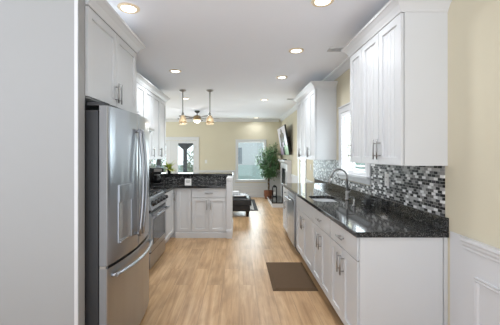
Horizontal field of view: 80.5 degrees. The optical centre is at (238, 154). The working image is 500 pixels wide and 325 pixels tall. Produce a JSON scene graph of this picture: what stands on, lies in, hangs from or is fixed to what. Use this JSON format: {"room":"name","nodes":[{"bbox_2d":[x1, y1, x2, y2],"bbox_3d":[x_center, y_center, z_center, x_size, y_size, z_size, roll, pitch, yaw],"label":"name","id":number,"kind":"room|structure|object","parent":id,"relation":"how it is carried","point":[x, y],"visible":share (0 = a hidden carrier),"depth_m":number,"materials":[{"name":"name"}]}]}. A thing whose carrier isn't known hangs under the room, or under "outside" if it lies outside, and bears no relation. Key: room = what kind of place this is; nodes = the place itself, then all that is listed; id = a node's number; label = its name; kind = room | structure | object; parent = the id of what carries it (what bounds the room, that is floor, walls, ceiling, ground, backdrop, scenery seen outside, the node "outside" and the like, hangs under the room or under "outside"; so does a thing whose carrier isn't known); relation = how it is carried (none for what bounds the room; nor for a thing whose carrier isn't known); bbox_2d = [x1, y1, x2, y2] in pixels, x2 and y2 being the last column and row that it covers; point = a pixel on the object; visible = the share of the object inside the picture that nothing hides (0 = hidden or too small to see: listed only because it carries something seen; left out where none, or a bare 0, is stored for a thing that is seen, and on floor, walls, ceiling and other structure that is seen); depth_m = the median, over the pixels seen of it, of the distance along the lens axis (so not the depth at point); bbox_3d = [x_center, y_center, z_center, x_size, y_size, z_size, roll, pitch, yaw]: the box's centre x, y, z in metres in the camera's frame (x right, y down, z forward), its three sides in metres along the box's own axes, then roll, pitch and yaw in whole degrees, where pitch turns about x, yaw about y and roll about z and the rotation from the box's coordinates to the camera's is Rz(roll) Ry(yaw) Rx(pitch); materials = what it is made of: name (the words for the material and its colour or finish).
{"room":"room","nodes":[
{"label":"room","id":0,"kind":"room"},
{"bbox_2d":[0,0,84,324],"bbox_3d":[-2.205,0.107,1.894,2.390,2.680,0.076,0,0,0],"label":"wall","id":1,"kind":"structure","parent":0,"point":[37,36],"depth_m":1.86,"materials":[{"name":"white paint"}]},
{"bbox_2d":[74,0,77,324],"bbox_3d":[-1.023,0.107,1.853,0.022,2.680,0.005,0,0,0],"label":"trim","id":2,"kind":"structure","parent":1,"relation":"attached to","point":[75,1],"depth_m":1.85,"materials":[{"name":"white wood"}]},
{"bbox_2d":[166,120,280,182],"bbox_3d":[-1.645,0.107,10.170,6.191,2.680,0.140,0,0,0],"label":"wall","id":3,"kind":"structure","parent":0,"point":[217,142],"depth_m":10.10,"materials":[{"name":"beige paint"}]},
{"bbox_2d":[166,141,168,172],"bbox_3d":[-2.886,0.472,10.101,0.964,1.929,0.128,0,0,0],"label":"door","id":4,"kind":"structure","parent":3,"relation":"in","point":[167,142],"depth_m":10.12,"materials":[{"name":"white wood"}]},
{"bbox_2d":[169,141,195,172],"bbox_3d":[-1.929,0.472,10.101,0.934,1.929,0.128,0,0,0],"label":"door","id":5,"kind":"structure","parent":3,"relation":"in","point":[173,145],"depth_m":10.12,"materials":[{"name":"white wood"}]},
{"bbox_2d":[166,137,198,172],"bbox_3d":[-2.415,0.415,10.084,2.110,2.063,0.032,0,0,0],"label":"trim","id":6,"kind":"structure","parent":3,"relation":"attached to","point":[167,138],"depth_m":10.08,"materials":[{"name":"white wood"}]},
{"bbox_2d":[166,119,278,121],"bbox_3d":[-1.615,-1.183,10.060,5.971,0.100,0.080,0,0,0],"label":"trim","id":7,"kind":"structure","parent":3,"relation":"attached to","point":[167,120],"depth_m":10.06,"materials":[{"name":"white wood"}]},
{"bbox_2d":[199,170,279,172],"bbox_3d":[0.045,0.562,10.085,2.811,0.080,0.030,0,0,0],"label":"trim","id":8,"kind":"structure","parent":3,"relation":"attached to","point":[200,171],"depth_m":10.08,"materials":[{"name":"white wood"}]},
{"bbox_2d":[237,142,263,179],"bbox_3d":[0.407,0.204,10.150,0.925,1.315,0.040,0,0,0],"label":"window","id":9,"kind":"structure","parent":3,"relation":"in","point":[237,142],"depth_m":10.13,"materials":[{"name":"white glass"}]},
{"bbox_2d":[235,139,266,181],"bbox_3d":[0.407,0.196,10.075,1.069,1.457,0.050,0,0,0],"label":"trim","id":10,"kind":"structure","parent":3,"relation":"attached to","point":[237,140],"depth_m":10.08,"materials":[{"name":"white wood"}]},
{"bbox_2d":[233,173,280,192],"bbox_3d":[0.045,0.957,10.092,2.811,0.701,0.016,0,0,0],"label":"trim","id":11,"kind":"structure","parent":3,"relation":"attached to","point":[241,187],"depth_m":10.08,"materials":[{"name":"white paint"}]},
{"bbox_2d":[247,193,280,196],"bbox_3d":[0.045,1.379,10.092,2.811,0.135,0.016,0,0,0],"label":"baseboard","id":12,"kind":"structure","parent":3,"relation":"attached to","point":[249,194],"depth_m":10.08,"materials":[{"name":"white wood"}]},
{"bbox_2d":[226,176,232,238],"bbox_3d":[-0.168,0.924,5.550,0.102,1.045,0.888,0,0,0],"label":"wall","id":13,"kind":"structure","parent":0,"point":[229,180],"depth_m":5.12,"materials":[{"name":"white paint"}]},
{"bbox_2d":[139,197,343,324],"bbox_3d":[-1.575,1.477,4.870,6.331,0.060,10.740,0,0,0],"label":"floor","id":14,"kind":"structure","parent":0,"point":[194,281],"depth_m":3.32,"materials":[{"name":"brown wood"}]},
{"bbox_2d":[85,102,152,324],"bbox_3d":[-1.212,0.547,2.401,0.916,1.800,0.909,0,0,0],"label":"refrigerator","id":15,"kind":"object","parent":14,"relation":"on","point":[117,245],"visible":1,"depth_m":2.04,"materials":[{"name":"silver metal"}]},
{"bbox_2d":[149,189,169,268],"bbox_3d":[-1.359,0.958,4.000,0.693,0.917,0.756,0,0,0],"label":"range","id":16,"kind":"object","parent":14,"relation":"on","point":[157,206],"visible":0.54,"depth_m":3.90,"materials":[{"name":"silver metal"}]},
{"bbox_2d":[149,191,163,198],"bbox_3d":[-1.408,0.535,4.000,0.596,0.012,0.756,0,0,0],"label":"cooktop","id":17,"kind":"object","parent":16,"relation":"in","point":[152,194],"depth_m":4.00,"materials":[{"name":"silver metal"}]},
{"bbox_2d":[165,189,174,243],"bbox_3d":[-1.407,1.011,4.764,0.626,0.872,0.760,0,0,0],"label":"base cabinet","id":18,"kind":"object","parent":14,"relation":"on","point":[169,212],"visible":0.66,"depth_m":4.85,"materials":[{"name":"white wood"}]},
{"bbox_2d":[149,182,225,192],"bbox_3d":[-0.970,0.553,5.059,1.498,0.040,1.349,0,0,0],"label":"countertop","id":19,"kind":"structure","parent":18,"relation":"on","point":[166,187],"depth_m":5.16,"materials":[{"name":"black stone"}]},
{"bbox_2d":[150,167,163,184],"bbox_3d":[-1.492,0.383,5.363,0.217,0.300,0.243,0,0,-29],"label":"coffee maker","id":20,"kind":"object","parent":19,"relation":"on","point":[155,173],"visible":1,"depth_m":5.27,"materials":[{"name":"black plastic"}]},
{"bbox_2d":[185,179,190,184],"bbox_3d":[-0.904,0.476,5.242,0.110,0.112,0.053,0,0,0],"label":"card","id":21,"kind":"object","parent":19,"relation":"on","point":[187,181],"visible":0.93,"depth_m":5.22,"materials":[{"name":"grey plastic"}]},
{"bbox_2d":[175,188,191,231],"bbox_3d":[-0.979,1.011,5.440,0.297,0.872,0.580,0,0,0],"label":"base cabinet","id":22,"kind":"object","parent":14,"relation":"on","point":[183,196],"visible":0.68,"depth_m":5.16,"materials":[{"name":"white wood"}]},
{"bbox_2d":[175,232,225,237],"bbox_3d":[-0.668,1.398,5.178,0.893,0.098,0.073,0,0,0],"label":"plinth","id":23,"kind":"object","parent":14,"relation":"on","point":[177,234],"visible":0.89,"depth_m":5.14,"materials":[{"name":"white wood"}]},
{"bbox_2d":[192,188,225,231],"bbox_3d":[-0.525,1.011,5.422,0.606,0.872,0.616,0,0,0],"label":"base cabinet","id":24,"kind":"object","parent":14,"relation":"on","point":[208,204],"visible":0.95,"depth_m":5.15,"materials":[{"name":"white wood"}]},
{"bbox_2d":[233,195,251,216],"bbox_3d":[-0.350,1.208,7.220,1.280,0.466,0.760,0,0,0],"label":"ottoman","id":25,"kind":"object","parent":14,"relation":"on","point":[240,203],"visible":0.29,"depth_m":6.87,"materials":[{"name":"black leather"}]},
{"bbox_2d":[233,193,246,195],"bbox_3d":[-0.325,0.964,7.200,1.050,0.018,0.500,0,0,0],"label":"throw blanket","id":26,"kind":"object","parent":25,"relation":"on","point":[240,194],"visible":0.26,"depth_m":7.18,"materials":[{"name":"white fabric"}]},
{"bbox_2d":[233,195,251,205],"bbox_3d":[-0.350,1.074,7.220,1.280,0.197,0.760,0,0,0],"label":"cushion","id":27,"kind":"object","parent":25,"relation":"on","point":[237,200],"depth_m":6.84,"materials":[{"name":"black leather"}]},
{"bbox_2d":[250,199,257,210],"bbox_3d":[-0.550,1.443,8.620,2.100,0.006,1.940,0,0,0],"label":"area rug","id":28,"kind":"object","parent":14,"relation":"on","point":[253,207],"visible":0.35,"depth_m":8.25,"materials":[{"name":"grey fabric"}]},
{"bbox_2d":[253,143,280,198],"bbox_3d":[0.927,0.511,9.682,1.038,1.873,0.810,0,0,0],"label":"ficus tree","id":29,"kind":"object","parent":14,"relation":"on","point":[269,169],"visible":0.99,"depth_m":9.68,"materials":[{"name":"green plant"}]},
{"bbox_2d":[267,196,282,207],"bbox_3d":[1.174,1.377,8.793,0.552,0.140,1.355,0,0,0],"label":"hearth","id":30,"kind":"object","parent":14,"relation":"on","point":[275,202],"visible":0.55,"depth_m":8.29,"materials":[{"name":"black stone"}]},
{"bbox_2d":[272,185,276,196],"bbox_3d":[1.120,1.126,9.300,0.140,0.360,0.140,0,0,0],"label":"lantern","id":31,"kind":"object","parent":30,"relation":"on","point":[274,195],"visible":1,"depth_m":9.27,"materials":[{"name":"black metal"}]},
{"bbox_2d":[278,160,291,196],"bbox_3d":[1.350,0.727,8.805,0.200,1.156,1.390,0,0,0],"label":"fireplace","id":32,"kind":"object","parent":30,"relation":"on","point":[286,165],"visible":0.7,"depth_m":8.40,"materials":[{"name":"white wood"}]},
{"bbox_2d":[278,160,291,163],"bbox_3d":[1.350,0.198,8.805,0.200,0.098,1.390,0,0,0],"label":"mantel shelf","id":33,"kind":"object","parent":32,"relation":"attached to","point":[281,161],"depth_m":8.11,"materials":[{"name":"white wood"}]},
{"bbox_2d":[283,186,287,231],"bbox_3d":[1.121,1.011,5.240,0.653,0.872,0.640,0,0,0],"label":"base cabinet","id":34,"kind":"object","parent":14,"relation":"on","point":[285,190],"visible":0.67,"depth_m":5.26,"materials":[{"name":"white wood"}]},
{"bbox_2d":[282,183,448,237],"bbox_3d":[1.129,0.552,3.817,0.642,0.038,3.565,0,0,0],"label":"countertop","id":35,"kind":"structure","parent":34,"relation":"on","point":[361,221],"depth_m":2.52,"materials":[{"name":"black stone"}]},
{"bbox_2d":[313,199,336,201],"bbox_3d":[1.045,0.663,3.615,0.340,0.180,0.520,0,0,0],"label":"sink","id":36,"kind":"object","parent":35,"relation":"in","point":[320,200],"visible":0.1,"depth_m":3.86,"materials":[{"name":"silver metal"}]},
{"bbox_2d":[328,168,350,199],"bbox_3d":[1.182,0.345,3.461,0.257,0.377,0.130,0,0,0],"label":"faucet","id":37,"kind":"object","parent":35,"relation":"on","point":[337,169],"visible":0.98,"depth_m":3.49,"materials":[{"name":"silver metal"}]},
{"bbox_2d":[361,198,374,206],"bbox_3d":[1.345,0.493,3.070,0.096,0.081,0.116,0,0,0],"label":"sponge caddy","id":38,"kind":"object","parent":35,"relation":"on","point":[367,202],"visible":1,"depth_m":3.02,"materials":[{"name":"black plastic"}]},
{"bbox_2d":[314,178,448,231],"bbox_3d":[1.440,0.484,3.817,0.021,0.098,3.565,0,0,0],"label":"granite upstand","id":39,"kind":"object","parent":35,"relation":"on","point":[439,222],"visible":0.9,"depth_m":2.61,"materials":[{"name":"black stone"}]},
{"bbox_2d":[266,262,317,290],"bbox_3d":[0.604,1.437,3.550,0.483,0.018,0.830,0,0,0],"label":"kitchen mat","id":40,"kind":"object","parent":14,"relation":"on","point":[284,276],"visible":1,"depth_m":3.44,"materials":[{"name":"brown rubber"}]},
{"bbox_2d":[285,190,299,253],"bbox_3d":[1.085,1.013,4.600,0.664,0.868,0.598,0,0,0],"label":"dishwasher","id":41,"kind":"object","parent":14,"relation":"on","point":[291,197],"visible":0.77,"depth_m":4.51,"materials":[{"name":"silver metal"}]},
{"bbox_2d":[296,195,311,271],"bbox_3d":[1.121,1.011,3.812,0.653,0.872,0.935,0,0,0],"label":"base cabinet","id":42,"kind":"object","parent":14,"relation":"on","point":[303,209],"visible":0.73,"depth_m":3.75,"materials":[{"name":"white wood"}]},
{"bbox_2d":[312,207,330,300],"bbox_3d":[1.121,1.011,3.013,0.653,0.872,0.655,0,0,0],"label":"base cabinet","id":43,"kind":"object","parent":14,"relation":"on","point":[321,224],"visible":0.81,"depth_m":2.97,"materials":[{"name":"white wood"}]},
{"bbox_2d":[330,220,447,324],"bbox_3d":[1.122,1.010,2.364,0.656,0.874,0.632,0,0,0],"label":"base cabinet","id":44,"kind":"object","parent":14,"relation":"on","point":[344,247],"depth_m":2.05,"materials":[{"name":"white wood"}]},
{"bbox_3d":[-0.970,0.925,5.805,1.499,1.045,0.120,0,0,0],"label":"wall","id":45,"kind":"structure","parent":14,"relation":"on","visible":0},
{"bbox_2d":[161,176,226,181],"bbox_3d":[-0.970,0.467,5.739,1.498,0.130,0.010,0,0,0],"label":"tile backsplash","id":46,"kind":"structure","parent":45,"relation":"attached to","point":[166,178],"depth_m":5.73,"materials":[{"name":"tile"}]},
{"bbox_2d":[161,173,232,175],"bbox_3d":[-0.922,0.381,5.883,1.594,0.040,0.365,0,0,0],"label":"bar","id":47,"kind":"object","parent":45,"relation":"on","point":[164,174],"visible":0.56,"depth_m":5.70,"materials":[{"name":"black stone"}]},
{"bbox_2d":[164,160,176,172],"bbox_3d":[-1.393,0.230,5.853,0.346,0.260,0.436,0,0,0],"label":"potted plant","id":48,"kind":"object","parent":47,"relation":"on","point":[169,169],"visible":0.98,"depth_m":5.82,"materials":[{"name":"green plant"}]},
{"bbox_2d":[107,0,388,118],"bbox_3d":[-1.575,-1.263,4.020,6.331,0.060,12.440,0,0,0],"label":"ceiling","id":49,"kind":"structure","parent":0,"point":[237,50],"depth_m":3.32,"materials":[{"name":"paint"}]},
{"bbox_2d":[117,2,139,13],"bbox_3d":[-0.925,-1.228,2.475,0.180,0.011,0.180,0,0,0],"label":"recessed light","id":50,"kind":"object","parent":49,"relation":"in","point":[129,8],"visible":1,"depth_m":2.47,"materials":[{"name":"white"}]},
{"bbox_2d":[169,69,181,72],"bbox_3d":[-0.935,-1.228,4.330,0.180,0.011,0.180,0,0,0],"label":"recessed light","id":51,"kind":"object","parent":49,"relation":"in","point":[171,70],"visible":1,"depth_m":4.33,"materials":[{"name":"white"}]},
{"bbox_2d":[179,89,186,122],"bbox_3d":[-1.070,-0.910,5.620,0.157,0.645,0.157,0,0,0],"label":"pendant light","id":52,"kind":"object","parent":49,"relation":"hanging from","point":[182,90],"visible":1,"depth_m":5.61,"materials":[{"name":"silver metal"}]},
{"bbox_2d":[178,111,216,122],"bbox_3d":[-1.159,-1.065,8.293,1.208,0.335,1.173,0,0,0],"label":"ceiling fan","id":53,"kind":"object","parent":49,"relation":"hanging from","point":[197,118],"visible":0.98,"depth_m":8.18,"materials":[{"name":"gold metal"}]},
{"bbox_2d":[206,89,213,122],"bbox_3d":[-0.554,-0.910,5.620,0.157,0.645,0.157,0,0,0],"label":"pendant light","id":54,"kind":"object","parent":49,"relation":"hanging from","point":[209,90],"visible":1,"depth_m":5.60,"materials":[{"name":"beige"}]},
{"bbox_2d":[276,76,287,78],"bbox_3d":[0.680,-1.228,4.670,0.180,0.011,0.180,0,0,0],"label":"recessed light","id":55,"kind":"object","parent":49,"relation":"in","point":[277,77],"visible":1,"depth_m":4.67,"materials":[{"name":"white"}]},
{"bbox_2d":[289,48,303,53],"bbox_3d":[0.675,-1.228,3.480,0.180,0.011,0.180,0,0,0],"label":"recessed light","id":56,"kind":"object","parent":49,"relation":"in","point":[293,50],"visible":1,"depth_m":3.46,"materials":[{"name":"white"}]},
{"bbox_2d":[311,0,333,6],"bbox_3d":[0.670,-1.228,2.360,0.180,0.011,0.180,0,0,0],"label":"recessed light","id":57,"kind":"object","parent":49,"relation":"in","point":[317,3],"visible":1,"depth_m":2.38,"materials":[{"name":"white"}]},
{"bbox_2d":[327,48,342,51],"bbox_3d":[1.140,-1.228,3.440,0.200,0.010,0.110,0,0,0],"label":"ceiling vent","id":58,"kind":"object","parent":49,"relation":"in","point":[329,49],"visible":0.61,"depth_m":3.44,"materials":[{"name":"metal"}]},
{"bbox_2d":[264,190,273,198],"bbox_3d":[0.985,1.312,9.780,0.330,0.270,0.330,0,0,0],"label":"basket","id":59,"kind":"object","parent":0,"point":[266,192],"depth_m":9.65,"materials":[{"name":"wicker"}]},
{"bbox_2d":[281,0,499,324],"bbox_3d":[1.521,0.107,4.520,0.140,2.680,11.440,0,0,0],"label":"wall","id":60,"kind":"structure","parent":0,"point":[472,172],"depth_m":1.84,"materials":[{"name":"beige paint"}]},
{"bbox_2d":[277,124,290,154],"bbox_3d":[1.333,-0.413,8.660,0.235,0.826,1.460,0,0,0],"label":"television","id":61,"kind":"object","parent":60,"relation":"attached to","point":[284,140],"visible":1,"depth_m":8.43,"materials":[{"name":"black plastic"}]},
{"bbox_2d":[291,177,297,182],"bbox_3d":[1.448,0.985,7.750,0.006,0.925,1.060,0,0,0],"label":"trim","id":62,"kind":"structure","parent":60,"relation":"attached to","point":[293,180],"depth_m":7.75,"materials":[{"name":"white wood"}]},
{"bbox_2d":[298,159,306,182],"bbox_3d":[1.426,0.138,6.770,0.050,1.698,0.900,0,0,0],"label":"trim","id":63,"kind":"structure","parent":60,"relation":"attached to","point":[298,159],"depth_m":6.35,"materials":[{"name":"white wood"}]},
{"bbox_2d":[300,159,304,182],"bbox_3d":[1.501,0.147,6.770,0.040,1.500,0.700,0,0,0],"label":"window","id":64,"kind":"structure","parent":60,"relation":"in","point":[301,161],"depth_m":7.08,"materials":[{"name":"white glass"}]},
{"bbox_2d":[279,57,349,121],"bbox_3d":[1.411,-1.183,4.450,0.080,0.100,11.300,0,0,0],"label":"trim","id":65,"kind":"structure","parent":60,"relation":"attached to","point":[344,66],"depth_m":4.32,"materials":[{"name":"white wood"}]},
{"bbox_2d":[293,81,337,159],"bbox_3d":[1.253,-0.505,5.055,0.394,1.160,1.470,0,0,0],"label":"upper cabinet","id":66,"kind":"object","parent":60,"relation":"attached to","point":[316,103],"visible":1,"depth_m":4.39,"materials":[{"name":"white wood"}]},
{"bbox_2d":[344,115,359,171],"bbox_3d":[1.501,-0.166,3.735,0.040,0.835,0.850,0,0,0],"label":"window","id":67,"kind":"structure","parent":60,"relation":"in","point":[345,119],"depth_m":4.12,"materials":[{"name":"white glass"}]},
{"bbox_2d":[341,110,366,175],"bbox_3d":[1.447,-0.166,3.735,0.035,0.825,0.840,0,0,0],"label":"plantation shutter","id":68,"kind":"object","parent":67,"relation":"attached to","point":[343,115],"visible":0.49,"depth_m":3.94,"materials":[{"name":"white wood"}]},
{"bbox_2d":[336,102,370,184],"bbox_3d":[1.426,-0.174,3.735,0.050,1.009,1.026,0,0,0],"label":"trim","id":69,"kind":"structure","parent":60,"relation":"attached to","point":[344,108],"depth_m":3.85,"materials":[{"name":"white wood"}]},
{"bbox_2d":[313,160,444,216],"bbox_3d":[1.446,0.255,3.897,0.010,0.358,3.645,0,0,0],"label":"tile backsplash","id":70,"kind":"structure","parent":60,"relation":"attached to","point":[418,187],"depth_m":2.58,"materials":[{"name":"tile"}]},
{"bbox_2d":[385,174,388,185],"bbox_3d":[1.436,0.242,2.870,0.008,0.120,0.076,0,0,0],"label":"wall outlet","id":71,"kind":"object","parent":70,"relation":"attached to","point":[386,175],"visible":1,"depth_m":2.86,"materials":[{"name":"white plastic"}]},
{"bbox_2d":[341,0,451,165],"bbox_3d":[1.253,-0.505,2.522,0.394,1.160,1.085,0,0,0],"label":"upper cabinet","id":72,"kind":"object","parent":60,"relation":"attached to","point":[399,58],"visible":1,"depth_m":2.05,"materials":[{"name":"white wood"}]},
{"bbox_2d":[450,231,499,324],"bbox_3d":[1.448,0.985,0.410,0.006,0.925,3.220,0,0,0],"label":"wainscoting","id":73,"kind":"structure","parent":60,"relation":"attached to","point":[465,265],"depth_m":1.85,"materials":[{"name":"white wood"}]},
{"bbox_2d":[459,236,499,263],"bbox_3d":[1.430,0.562,0.347,0.030,0.080,3.094,0,0,0],"label":"trim","id":74,"kind":"structure","parent":60,"relation":"attached to","point":[487,251],"depth_m":1.74,"materials":[{"name":"white wood"}]},
{"bbox_2d":[474,277,499,324],"bbox_3d":[1.438,0.985,1.275,0.014,0.485,1.050,0,0,0],"label":"trim","id":75,"kind":"structure","parent":60,"relation":"attached to","point":[478,281],"depth_m":1.77,"materials":[{"name":"white wood"}]},
{"bbox_3d":[-1.790,0.107,3.860,0.140,2.680,3.840,0,0,0],"label":"wall","id":76,"kind":"structure","parent":0,"visible":0},
{"bbox_2d":[85,0,145,113],"bbox_3d":[-1.325,0.181,2.447,0.790,2.532,1.010,0,0,0],"label":"upper cabinet","id":77,"kind":"object","parent":76,"relation":"attached to","point":[111,46],"visible":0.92,"depth_m":2.27,"materials":[{"name":"white wood"}]},
{"bbox_2d":[136,71,149,117],"bbox_3d":[-1.521,-0.734,4.000,0.396,0.702,0.756,0,0,0],"label":"upper cabinet","id":78,"kind":"object","parent":76,"relation":"attached to","point":[141,82],"visible":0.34,"depth_m":4.17,"materials":[{"name":"white wood"}]},
{"bbox_2d":[149,160,150,182],"bbox_3d":[-1.715,0.304,4.309,0.010,0.456,2.847,0,0,0],"label":"tile backsplash","id":79,"kind":"structure","parent":76,"relation":"attached to","point":[149,160],"depth_m":5.64,"materials":[{"name":"tile"}]},
{"bbox_2d":[145,82,157,159],"bbox_3d":[-1.521,-0.505,4.590,0.396,1.160,0.420,0,0,0],"label":"upper cabinet","id":80,"kind":"object","parent":76,"relation":"attached to","point":[150,88],"visible":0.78,"depth_m":4.63,"materials":[{"name":"white wood"}]},
{"bbox_2d":[152,89,169,159],"bbox_3d":[-1.521,-0.505,5.246,0.396,1.160,0.888,0,0,0],"label":"upper cabinet","id":81,"kind":"object","parent":76,"relation":"attached to","point":[160,99],"visible":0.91,"depth_m":5.17,"materials":[{"name":"white wood"}]},
{"label":"outside","id":82,"kind":"structure","parent":0,"visible":0},
{"bbox_3d":[0.000,1.672,18.125,18.000,0.150,15.750,0,0,0],"label":"ground","id":83,"kind":"structure","parent":82,"visible":0},
{"bbox_2d":[151,159,165,172],"bbox_3d":[-3.372,0.589,12.693,1.333,2.017,1.281,0,0,0],"label":"shrub","id":84,"kind":"object","parent":83,"relation":"on","point":[152,161],"visible":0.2,"depth_m":12.46,"materials":[{"name":"green plant"}]},
{"bbox_2d":[157,159,160,167],"bbox_3d":[-3.100,0.422,11.400,0.720,2.350,0.130,0,0,0],"label":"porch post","id":85,"kind":"object","parent":83,"relation":"on","point":[158,160],"visible":0.1,"depth_m":11.34,"materials":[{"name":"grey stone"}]},
{"bbox_2d":[178,143,192,172],"bbox_3d":[-2.080,0.422,11.400,0.720,2.350,0.130,0,0,0],"label":"porch post","id":86,"kind":"object","parent":83,"relation":"on","point":[184,146],"visible":0.42,"depth_m":11.34,"materials":[{"name":"grey wood"}]},
{"bbox_2d":[180,151,192,172],"bbox_3d":[-1.911,0.641,12.708,1.360,1.911,1.313,0,0,0],"label":"shrub","id":87,"kind":"object","parent":83,"relation":"on","point":[189,155],"visible":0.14,"depth_m":12.57,"materials":[{"name":"green plant"}]},
{"bbox_2d":[151,165,262,178],"bbox_3d":[0.500,1.032,13.785,11.000,1.130,0.070,0,0,0],"label":"fence","id":88,"kind":"object","parent":83,"relation":"on","point":[243,170],"visible":0.08,"depth_m":13.75,"materials":[{"name":"white"}]},
{"bbox_2d":[238,143,262,178],"bbox_3d":[2.000,-0.703,22.000,9.800,4.600,4.600,0,0,0],"label":"house","id":89,"kind":"structure","parent":83,"relation":"on","point":[246,151],"depth_m":20.00,"materials":[{"name":"white"}]},
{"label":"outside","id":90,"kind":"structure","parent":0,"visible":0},
{"bbox_3d":[4.800,1.672,3.620,6.399,0.150,13.240,0,0,0],"label":"ground","id":91,"kind":"structure","parent":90,"visible":0},
{"bbox_2d":[355,163,364,171],"bbox_3d":[3.435,0.697,4.500,0.070,1.800,9.000,0,0,0],"label":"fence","id":92,"kind":"object","parent":91,"relation":"on","point":[356,167],"visible":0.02,"depth_m":8.26,"materials":[{"name":"white"}]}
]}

